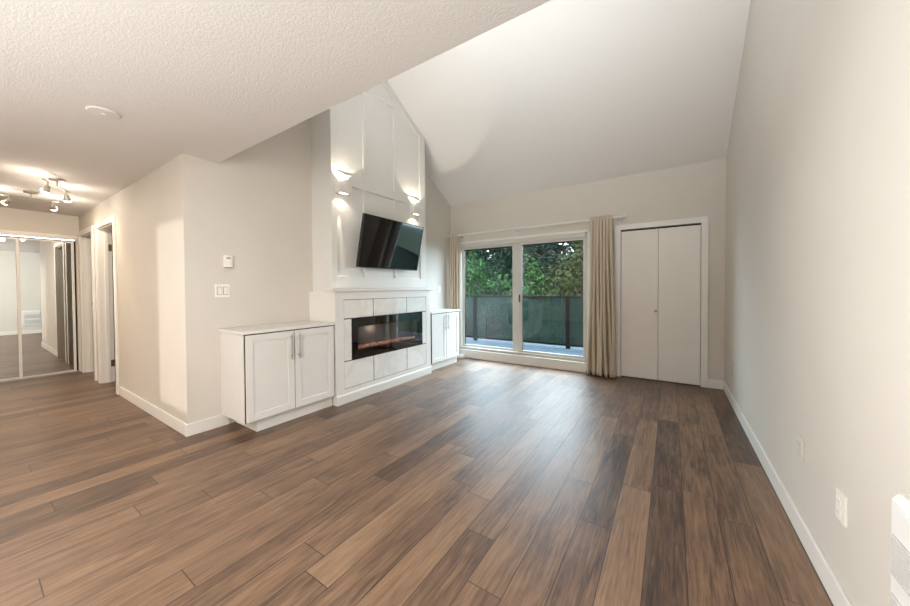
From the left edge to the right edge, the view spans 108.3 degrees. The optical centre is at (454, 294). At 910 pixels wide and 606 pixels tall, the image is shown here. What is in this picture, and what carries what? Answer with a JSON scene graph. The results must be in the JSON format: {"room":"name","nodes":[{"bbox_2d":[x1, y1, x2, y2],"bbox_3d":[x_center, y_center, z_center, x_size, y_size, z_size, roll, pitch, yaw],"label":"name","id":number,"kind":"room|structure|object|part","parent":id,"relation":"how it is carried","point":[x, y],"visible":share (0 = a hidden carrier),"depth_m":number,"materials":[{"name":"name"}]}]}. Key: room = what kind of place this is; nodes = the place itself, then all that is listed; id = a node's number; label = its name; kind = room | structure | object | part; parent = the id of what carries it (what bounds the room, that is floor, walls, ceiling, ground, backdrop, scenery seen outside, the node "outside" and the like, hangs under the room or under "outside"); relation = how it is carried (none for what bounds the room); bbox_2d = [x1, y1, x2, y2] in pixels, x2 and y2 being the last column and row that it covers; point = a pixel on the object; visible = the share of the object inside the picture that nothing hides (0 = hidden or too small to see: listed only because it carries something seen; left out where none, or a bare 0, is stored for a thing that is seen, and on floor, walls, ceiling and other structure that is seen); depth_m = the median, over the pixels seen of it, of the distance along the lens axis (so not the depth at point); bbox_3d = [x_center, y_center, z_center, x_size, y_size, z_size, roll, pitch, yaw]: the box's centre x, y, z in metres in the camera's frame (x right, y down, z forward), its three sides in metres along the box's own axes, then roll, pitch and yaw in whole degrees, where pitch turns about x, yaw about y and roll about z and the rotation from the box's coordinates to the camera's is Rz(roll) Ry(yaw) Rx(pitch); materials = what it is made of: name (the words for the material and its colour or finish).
{"room":"living room","nodes":[
{"label":"living room","id":0,"kind":"room"},
{"bbox_2d":[0,207,81,371],"bbox_3d":[-6.741,0.021,3.503,0.120,2.372,3.654,0,1,33],"label":"wall","id":1,"kind":"structure","parent":0,"point":[11,219],"depth_m":4.74,"materials":[{"name":"beige paint"}]},
{"bbox_2d":[0,230,78,382],"bbox_3d":[-6.359,0.171,4.048,0.120,2.050,2.280,0,1,33],"label":"door","id":2,"kind":"structure","parent":1,"relation":"in","point":[38,303],"depth_m":4.66,"materials":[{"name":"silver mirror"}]},
{"bbox_3d":[-6.244,0.202,4.232,0.024,1.949,0.812,0,1,33],"label":"mirror door","id":3,"kind":"part","parent":2,"relation":"part of","materials":[{"name":"silver metal"}]},
{"bbox_2d":[0,238,18,378],"bbox_3d":[-6.244,0.203,4.232,0.008,1.900,0.756,0,1,33],"label":"mirror","id":4,"kind":"object","parent":2,"relation":"on","point":[9,345],"depth_m":4.48,"materials":[{"name":"silver metal"}]},
{"bbox_2d":[19,239,73,376],"bbox_3d":[-5.875,0.192,4.745,0.008,1.900,0.469,0,1,33],"label":"mirror","id":5,"kind":"object","parent":2,"relation":"on","point":[46,267],"depth_m":4.73,"materials":[{"name":"silver metal"}]},
{"bbox_2d":[111,231,115,378],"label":"door","id":6,"kind":"structure","parent":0,"point":[111,231],"depth_m":4.53,"materials":[{"name":"beige paint"}]},
{"bbox_2d":[78,225,97,380],"bbox_3d":[-5.018,0.116,5.057,0.890,2.110,0.872,0,1,33],"label":"door frame","id":7,"kind":"structure","parent":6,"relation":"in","point":[86,251],"depth_m":4.92,"materials":[{"name":"white wood"}]},
{"bbox_2d":[95,215,119,394],"bbox_3d":[-4.113,0.119,4.497,0.961,2.110,0.929,0,1,33],"label":"door frame","id":8,"kind":"structure","parent":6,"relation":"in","point":[106,361],"depth_m":4.35,"materials":[{"name":"white wood"}]},
{"bbox_2d":[79,154,204,423],"bbox_3d":[-3.983,-0.004,3.949,4.240,2.372,0.120,0,1,33],"label":"wall","id":9,"kind":"structure","parent":0,"point":[158,216],"depth_m":3.04,"materials":[{"name":"beige paint"}]},
{"bbox_2d":[119,386,185,435],"bbox_3d":[-3.078,1.135,3.297,2.003,0.105,0.014,0,1,33],"label":"baseboard","id":10,"kind":"structure","parent":9,"relation":"attached to","point":[168,419],"depth_m":3.15,"materials":[{"name":"white wood"}]},
{"bbox_2d":[0,0,550,215],"bbox_3d":[-3.305,-1.202,1.301,8.273,0.140,4.028,0,1,33],"label":"ceiling","id":11,"kind":"structure","parent":0,"point":[210,80],"depth_m":1.69,"materials":[{"name":"white paint"}]},
{"bbox_2d":[1,190,58,210],"bbox_3d":[-4.814,-1.070,3.735,0.115,0.182,0.409,0,1,40],"label":"track light","id":12,"kind":"object","parent":11,"relation":"attached to","point":[7,201],"visible":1,"depth_m":3.71,"materials":[{"name":"silver metal"}]},
{"bbox_2d":[41,177,71,201],"bbox_3d":[-4.017,-1.066,3.322,0.111,0.187,0.501,-1,1,-24],"label":"track light","id":13,"kind":"object","parent":11,"relation":"attached to","point":[46,189],"visible":1,"depth_m":3.29,"materials":[{"name":"silver metal"}]},
{"bbox_2d":[85,106,120,119],"bbox_3d":[-2.227,-1.143,2.086,0.155,0.016,0.155,0,1,33],"label":"smoke detector","id":14,"kind":"object","parent":11,"relation":"attached to","point":[95,110],"visible":1,"depth_m":2.07,"materials":[{"name":"white plastic"}]},
{"bbox_2d":[200,118,450,422],"bbox_3d":[-1.150,-1.351,4.501,0.120,5.012,3.959,0,1,33],"label":"wall","id":15,"kind":"structure","parent":0,"point":[256,202],"depth_m":3.26,"materials":[{"name":"beige paint"}]},
{"bbox_2d":[186,414,228,436],"bbox_3d":[-2.151,1.135,2.872,0.014,0.105,0.320,0,1,33],"label":"baseboard","id":16,"kind":"structure","parent":15,"relation":"attached to","point":[214,422],"depth_m":2.85,"materials":[{"name":"white wood"}]},
{"bbox_2d":[215,284,229,296],"bbox_3d":[-2.089,-0.030,2.957,0.014,0.116,0.114,0,1,33],"label":"light switch","id":17,"kind":"object","parent":15,"relation":"attached to","point":[221,290],"visible":1,"depth_m":2.96,"materials":[{"name":"plastic"}]},
{"bbox_2d":[223,255,232,267],"bbox_3d":[-2.059,-0.296,2.987,0.031,0.110,0.066,0,1,33],"label":"thermostat","id":18,"kind":"object","parent":15,"relation":"attached to","point":[228,260],"visible":1,"depth_m":2.98,"materials":[{"name":"plastic"}]},
{"bbox_2d":[311,81,425,318],"bbox_3d":[-1.021,-1.030,4.274,0.348,4.374,1.612,0,1,33],"label":"wall","id":19,"kind":"structure","parent":0,"point":[368,142],"depth_m":3.86,"materials":[{"name":"paint"}]},
{"bbox_2d":[335,182,351,195],"bbox_3d":[-1.218,-1.144,3.588,0.087,0.096,0.164,0,1,33],"label":"wall sconce","id":20,"kind":"object","parent":19,"relation":"attached to","point":[340,188],"visible":1,"depth_m":3.55,"materials":[{"name":"white metal"}]},
{"bbox_2d":[309,288,433,406],"bbox_3d":[-0.978,0.542,4.223,0.487,1.232,1.714,0,1,33],"label":"fireplace surround","id":21,"kind":"object","parent":19,"relation":"attached to","point":[355,379],"visible":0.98,"depth_m":3.80,"materials":[{"name":"tile"}]},
{"bbox_3d":[-1.474,0.572,3.612,0.328,1.200,0.047,0,1,33],"label":"panel","id":22,"kind":"part","parent":21,"relation":"part of","materials":[{"name":"white paint"}]},
{"bbox_2d":[324,288,433,291],"bbox_3d":[-0.844,-0.057,4.122,0.157,0.032,1.714,0,1,33],"label":"mantel shelf","id":23,"kind":"object","parent":21,"relation":"attached to","point":[329,289],"depth_m":3.90,"materials":[{"name":"white wood"}]},
{"bbox_2d":[351,312,422,359],"bbox_3d":[-0.845,0.485,4.146,0.132,0.450,1.210,0,1,33],"label":"electric fireplace","id":24,"kind":"object","parent":21,"relation":"in","point":[374,335],"visible":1,"depth_m":4.09,"materials":[{"name":"black glass"}]},
{"bbox_3d":[-0.886,-1.287,4.180,0.020,0.110,1.612,0,1,33],"label":"rail","id":25,"kind":"part","parent":19,"relation":"part of","materials":[{"name":"paint"}]},
{"bbox_3d":[-0.878,-0.144,4.198,0.020,0.135,1.612,0,1,33],"label":"rail","id":26,"kind":"part","parent":19,"relation":"part of","materials":[{"name":"paint"}]},
{"bbox_3d":[-0.936,-2.460,4.095,0.020,0.070,0.469,0,1,33],"label":"cross rail","id":27,"kind":"part","parent":19,"relation":"part of","materials":[{"name":"paint"}]},
{"bbox_3d":[-0.895,-2.689,4.157,0.020,1.048,1.612,0,1,33],"label":"rail","id":28,"kind":"part","parent":19,"relation":"part of","materials":[{"name":"paint"}]},
{"bbox_2d":[410,206,421,215],"bbox_3d":[-0.547,-1.165,4.610,0.087,0.096,0.165,0,1,33],"label":"wall sconce","id":29,"kind":"object","parent":19,"relation":"attached to","point":[414,210],"visible":1,"depth_m":4.56,"materials":[{"name":"white metal"}]},
{"bbox_3d":[-0.860,-0.603,4.134,0.117,0.200,0.400,0,1,33],"label":"wall bracket","id":30,"kind":"object","parent":19,"relation":"attached to","visible":0},
{"bbox_2d":[356,213,423,270],"bbox_3d":[-0.774,-0.606,4.077,0.173,0.594,1.045,0,1,32],"label":"television","id":31,"kind":"object","parent":30,"relation":"attached to","point":[384,243],"visible":1,"depth_m":3.98,"materials":[{"name":"black plastic"}]},
{"bbox_2d":[0,357,833,605],"bbox_3d":[-2.239,1.227,2.939,8.273,0.080,7.853,0,1,33],"label":"floor","id":32,"kind":"structure","parent":0,"point":[466,481],"depth_m":1.88,"materials":[{"name":"brown wood"}]},
{"bbox_2d":[217,320,334,431],"bbox_3d":[-1.668,0.741,3.177,0.478,0.878,0.893,0,1,33],"label":"base cabinet","id":33,"kind":"object","parent":32,"relation":"on","point":[278,373],"visible":1,"depth_m":2.94,"materials":[{"name":"white wood"}]},
{"bbox_3d":[-1.616,0.705,2.894,0.023,0.727,0.420,0,1,33],"label":"door","id":34,"kind":"part","parent":33,"relation":"part of","materials":[{"name":"white wood"}]},
{"bbox_3d":[-1.619,0.705,2.896,0.014,0.611,0.304,0,1,33],"label":"panel","id":35,"kind":"part","parent":33,"relation":"part of","materials":[{"name":"white wood"}]},
{"bbox_3d":[-1.502,0.479,3.023,0.033,0.235,0.011,0,1,33],"label":"handle","id":36,"kind":"part","parent":33,"relation":"part of","materials":[{"name":"silver metal"}]},
{"bbox_3d":[-1.461,0.477,3.086,0.033,0.235,0.011,0,1,33],"label":"handle","id":37,"kind":"part","parent":33,"relation":"part of","materials":[{"name":"silver metal"}]},
{"bbox_3d":[-1.382,0.697,3.252,0.023,0.727,0.420,0,1,33],"label":"door","id":38,"kind":"part","parent":33,"relation":"part of","materials":[{"name":"white wood"}]},
{"bbox_3d":[-1.385,0.697,3.254,0.014,0.611,0.304,0,1,33],"label":"panel","id":39,"kind":"part","parent":33,"relation":"part of","materials":[{"name":"white wood"}]},
{"bbox_2d":[430,309,459,369],"bbox_3d":[-0.298,0.698,5.267,0.473,0.878,0.777,0,1,33],"label":"base cabinet","id":40,"kind":"object","parent":32,"relation":"on","point":[444,323],"visible":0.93,"depth_m":5.10,"materials":[{"name":"white wood"}]},
{"bbox_3d":[-0.244,0.662,4.992,0.023,0.727,0.362,0,1,33],"label":"door","id":41,"kind":"part","parent":40,"relation":"part of","materials":[{"name":"white wood"}]},
{"bbox_3d":[-0.247,0.662,4.994,0.014,0.611,0.246,0,1,33],"label":"panel","id":42,"kind":"part","parent":40,"relation":"part of","materials":[{"name":"white wood"}]},
{"bbox_3d":[-0.042,0.655,5.301,0.023,0.727,0.362,0,1,33],"label":"door","id":43,"kind":"part","parent":40,"relation":"part of","materials":[{"name":"white wood"}]},
{"bbox_3d":[-0.045,0.655,5.303,0.014,0.611,0.246,0,1,33],"label":"panel","id":44,"kind":"part","parent":40,"relation":"part of","materials":[{"name":"white wood"}]},
{"bbox_2d":[466,337,582,355],"bbox_3d":[1.472,1.136,6.166,6.700,0.150,1.617,0,1,33],"label":"floor","id":45,"kind":"structure","parent":0,"point":[578,351],"depth_m":6.61,"materials":[{"name":"grey concrete"}]},
{"bbox_2d":[466,295,582,348],"bbox_3d":[1.775,0.542,6.623,6.500,1.020,0.060,0,1,33],"label":"balcony railing","id":46,"kind":"object","parent":45,"relation":"on","point":[566,332],"visible":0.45,"depth_m":6.73,"materials":[{"name":"glass"}]},
{"bbox_3d":[-0.198,0.509,7.918,1.490,0.890,0.008,0,1,33],"label":"panel","id":47,"kind":"part","parent":46,"relation":"part of","materials":[{"name":"black"}]},
{"bbox_3d":[0.463,0.557,7.485,0.080,0.980,0.060,0,1,33],"label":"post","id":48,"kind":"part","parent":46,"relation":"part of","materials":[{"name":"metal"}]},
{"bbox_3d":[1.323,0.515,6.919,1.970,0.890,0.008,0,1,33],"label":"panel","id":49,"kind":"part","parent":46,"relation":"part of","materials":[{"name":"black"}]},
{"bbox_3d":[1.772,0.052,6.615,6.500,0.040,0.060,0,1,33],"label":"rail","id":50,"kind":"part","parent":46,"relation":"part of","materials":[{"name":"metal"}]},
{"bbox_3d":[1.778,0.977,6.630,6.500,0.030,0.040,0,1,33],"label":"rail","id":51,"kind":"part","parent":46,"relation":"part of","materials":[{"name":"metal"}]},
{"bbox_3d":[2.185,0.564,6.354,0.080,0.980,0.060,0,1,33],"label":"post","id":52,"kind":"part","parent":46,"relation":"part of","materials":[{"name":"metal"}]},
{"bbox_3d":[3.045,0.522,5.788,1.970,0.890,0.008,0,1,33],"label":"panel","id":53,"kind":"part","parent":46,"relation":"part of","materials":[{"name":"black"}]},
{"bbox_2d":[387,0,750,205],"bbox_3d":[0.530,-2.721,3.378,4.153,2.440,3.945,0,1,33],"label":"ceiling","id":54,"kind":"structure","parent":0,"point":[559,93],"depth_m":3.72,"materials":[{"name":"white paint"}]},
{"bbox_2d":[451,158,725,380],"bbox_3d":[1.596,-0.266,5.016,4.153,2.790,0.120,0,1,33],"label":"wall","id":55,"kind":"structure","parent":0,"point":[699,189],"depth_m":4.39,"materials":[{"name":"beige paint"}]},
{"bbox_2d":[457,354,464,358],"bbox_3d":[0.026,1.097,5.900,0.327,0.055,0.173,0,1,33],"label":"baseboard","id":56,"kind":"structure","parent":55,"relation":"attached to","point":[460,356],"depth_m":5.77,"materials":[{"name":"white wood"}]},
{"bbox_2d":[459,229,589,372],"bbox_3d":[1.021,0.099,5.367,2.255,2.057,0.178,0,1,33],"label":"door","id":57,"kind":"structure","parent":55,"relation":"in","point":[515,355],"depth_m":5.30,"materials":[{"name":"plastic"}]},
{"bbox_3d":[0.088,0.106,5.935,0.032,2.035,0.014,0,1,33],"label":"trim","id":58,"kind":"part","parent":57,"relation":"part of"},
{"bbox_3d":[0.591,0.062,5.693,1.062,1.805,0.035,0,1,33],"label":"fixed sash","id":59,"kind":"part","parent":57,"relation":"part of","materials":[{"name":"plastic"}]},
{"bbox_3d":[1.027,1.054,5.383,2.155,0.145,0.178,0,1,33],"label":"sill","id":60,"kind":"part","parent":57,"relation":"part of","materials":[{"name":"white wood"}]},
{"bbox_3d":[0.980,-0.912,5.317,2.235,0.034,0.032,0,1,33],"label":"head trim","id":61,"kind":"part","parent":57,"relation":"part of","materials":[{"name":"white wood"}]},
{"bbox_3d":[1.464,0.067,5.065,1.058,1.805,0.035,0,1,33],"label":"sliding sash","id":62,"kind":"part","parent":57,"relation":"part of","materials":[{"name":"plastic"}]},
{"bbox_3d":[1.921,0.114,4.731,0.052,2.035,0.014,0,1,33],"label":"trim","id":63,"kind":"part","parent":57,"relation":"part of","materials":[{"name":"white wood"}]},
{"bbox_2d":[448,214,626,238],"bbox_3d":[1.096,-1.020,5.169,2.866,0.090,0.151,0,1,33],"label":"curtain rod","id":64,"kind":"object","parent":55,"relation":"attached to","point":[624,215],"visible":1,"depth_m":5.00,"materials":[{"name":"white metal"}]},
{"bbox_2d":[450,233,459,353],"bbox_3d":[-0.004,-0.009,5.858,0.207,2.130,0.106,0,1,33],"label":"curtain","id":65,"kind":"object","parent":64,"relation":"hanging from","point":[454,238],"visible":0.64,"depth_m":5.83,"materials":[{"name":"beige fabric"}]},
{"bbox_2d":[586,215,616,377],"bbox_3d":[2.007,0.029,4.522,0.386,2.191,0.142,0,1,33],"label":"curtain","id":66,"kind":"object","parent":64,"relation":"hanging from","point":[601,342],"visible":1,"depth_m":4.50,"materials":[{"name":"beige fabric"}]},
{"bbox_2d":[614,216,708,387],"bbox_3d":[2.648,0.095,4.287,1.031,2.078,0.098,0,1,33],"label":"door","id":67,"kind":"structure","parent":55,"relation":"in","point":[661,273],"depth_m":4.24,"materials":[{"name":"white wood"}]},
{"bbox_3d":[2.466,0.136,4.405,0.431,1.971,0.032,0,1,33],"label":"bifold panel","id":68,"kind":"part","parent":67,"relation":"part of","materials":[{"name":"white wood"}]},
{"bbox_3d":[2.833,0.137,4.165,0.440,1.971,0.032,0,1,33],"label":"bifold panel","id":69,"kind":"part","parent":67,"relation":"part of","materials":[{"name":"white wood"}]},
{"bbox_2d":[708,379,722,389],"bbox_3d":[3.131,1.084,3.956,0.146,0.105,0.014,0,1,33],"label":"baseboard","id":70,"kind":"structure","parent":55,"relation":"attached to","point":[716,384],"depth_m":3.95,"materials":[{"name":"white wood"}]},
{"bbox_2d":[725,0,909,605],"bbox_3d":[1.185,-1.335,0.710,0.120,5.071,7.733,0,1,33],"label":"wall","id":71,"kind":"structure","parent":0,"point":[817,250],"depth_m":1.36,"materials":[{"name":"beige paint"}]},
{"bbox_2d":[723,381,852,605],"bbox_3d":[1.112,1.149,0.737,0.014,0.105,7.613,0,1,33],"label":"baseboard","id":72,"kind":"structure","parent":71,"relation":"attached to","point":[829,580],"depth_m":1.61,"materials":[{"name":"white wood"}]},
{"bbox_2d":[797,434,803,461],"bbox_3d":[1.688,0.753,1.611,0.013,0.110,0.070,0,1,33],"label":"wall outlet","id":73,"kind":"object","parent":71,"relation":"attached to","point":[800,441],"visible":1,"depth_m":1.60,"materials":[{"name":"beige paint"}]},
{"bbox_2d":[836,487,847,527],"bbox_3d":[1.433,0.791,1.223,0.013,0.110,0.080,0,1,33],"label":"wall outlet","id":74,"kind":"object","parent":71,"relation":"attached to","point":[841,499],"visible":1,"depth_m":1.21,"materials":[{"name":"plastic"}]},
{"bbox_2d":[837,496,841,506],"bbox_3d":[1.430,0.771,1.225,0.005,0.028,0.032,0,1,33],"label":"receptacle","id":75,"kind":"object","parent":74,"relation":"attached to","point":[839,498],"depth_m":1.22,"materials":[{"name":"plastic"}]},
{"bbox_2d":[837,506,841,517],"bbox_3d":[1.430,0.811,1.225,0.005,0.028,0.032,0,1,33],"label":"receptacle","id":76,"kind":"object","parent":74,"relation":"attached to","point":[839,508],"depth_m":1.22,"materials":[{"name":"plastic"}]},
{"bbox_2d":[889,494,909,605],"bbox_3d":[1.110,0.751,0.755,0.040,0.430,0.316,0,1,33],"label":"wall heater","id":77,"kind":"object","parent":71,"relation":"attached to","point":[899,592],"visible":1,"depth_m":0.85,"materials":[{"name":"metal"}]},
{"bbox_2d":[889,592,900,605],"bbox_3d":[1.102,0.861,0.774,0.006,0.110,0.274,0,1,33],"label":"grille","id":78,"kind":"object","parent":77,"relation":"attached to","point":[895,600],"depth_m":0.87,"materials":[{"name":"metal"}]},
{"bbox_2d":[890,533,909,597],"bbox_3d":[1.101,0.701,0.771,0.006,0.110,0.274,0,1,33],"label":"grille","id":79,"kind":"object","parent":77,"relation":"attached to","point":[900,550],"depth_m":0.85,"materials":[{"name":"white metal"}]},
{"bbox_3d":[1.101,0.593,0.769,0.004,0.045,0.274,0,1,33],"label":"control panel","id":80,"kind":"part","parent":77,"relation":"part of","materials":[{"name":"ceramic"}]},
{"label":"outside","id":81,"kind":"structure","parent":0,"visible":0},
{"bbox_3d":[14.209,3.733,30.769,80.000,0.200,53.100,0,1,33],"label":"ground","id":82,"kind":"structure","parent":81,"visible":0},
{"bbox_2d":[465,250,491,302],"bbox_3d":[-0.857,-1.029,19.799,6.317,9.878,5.527,0,1,33],"label":"tree","id":83,"kind":"object","parent":82,"relation":"on","point":[487,255],"visible":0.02,"depth_m":18.32,"materials":[{"name":"green plant"}]},
{"bbox_2d":[466,302,500,339],"bbox_3d":[0.503,2.147,8.911,1.340,3.853,1.564,-1,1,-21],"label":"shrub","id":84,"kind":"object","parent":82,"relation":"on","point":[478,316],"visible":0.08,"depth_m":8.71,"materials":[{"name":"green plant"}]},
{"bbox_2d":[465,250,506,338],"bbox_3d":[0.383,0.768,13.225,3.836,6.481,3.449,0,1,33],"label":"tree","id":85,"kind":"object","parent":82,"relation":"on","point":[480,283],"visible":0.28,"depth_m":12.11,"materials":[{"name":"green plant"}]},
{"bbox_2d":[465,248,555,327],"bbox_3d":[2.470,-1.280,18.070,5.621,10.392,5.278,0,1,-3],"label":"tree","id":86,"kind":"object","parent":82,"relation":"on","point":[489,250],"visible":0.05,"depth_m":16.89,"materials":[{"name":"green plant"}]},
{"bbox_2d":[478,244,559,340],"bbox_3d":[2.662,0.451,13.029,3.511,7.091,3.419,-1,1,-25],"label":"tree","id":87,"kind":"object","parent":82,"relation":"on","point":[525,250],"visible":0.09,"depth_m":12.44,"materials":[{"name":"green plant"}]},
{"bbox_2d":[486,253,575,344],"bbox_3d":[2.590,1.295,11.087,3.013,5.470,2.766,0,1,33],"label":"tree","id":88,"kind":"object","parent":82,"relation":"on","point":[532,278],"visible":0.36,"depth_m":10.71,"materials":[{"name":"green plant"}]},
{"bbox_2d":[497,243,582,344],"bbox_3d":[4.835,-0.727,17.016,5.523,9.289,4.620,0,1,13],"label":"tree","id":89,"kind":"object","parent":82,"relation":"on","point":[558,247],"visible":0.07,"depth_m":16.64,"materials":[{"name":"green plant"}]},
{"bbox_2d":[527,243,576,345],"bbox_3d":[7.423,-1.209,22.366,5.574,10.669,5.464,0,1,16],"label":"tree","id":90,"kind":"object","parent":82,"relation":"on","point":[569,247],"visible":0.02,"depth_m":22.27,"materials":[{"name":"green plant"}]},
{"bbox_2d":[530,242,582,347],"bbox_3d":[4.096,0.886,11.009,3.259,6.269,2.846,0,1,19],"label":"tree","id":91,"kind":"object","parent":82,"relation":"on","point":[574,268],"visible":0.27,"depth_m":10.51,"materials":[{"name":"green plant"}]},
{"bbox_2d":[563,242,582,341],"bbox_3d":[7.937,-0.180,16.535,4.971,8.172,4.320,0,1,30],"label":"tree","id":92,"kind":"object","parent":82,"relation":"on","point":[574,249],"visible":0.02,"depth_m":16.53,"materials":[{"name":"green plant"}]}
]}

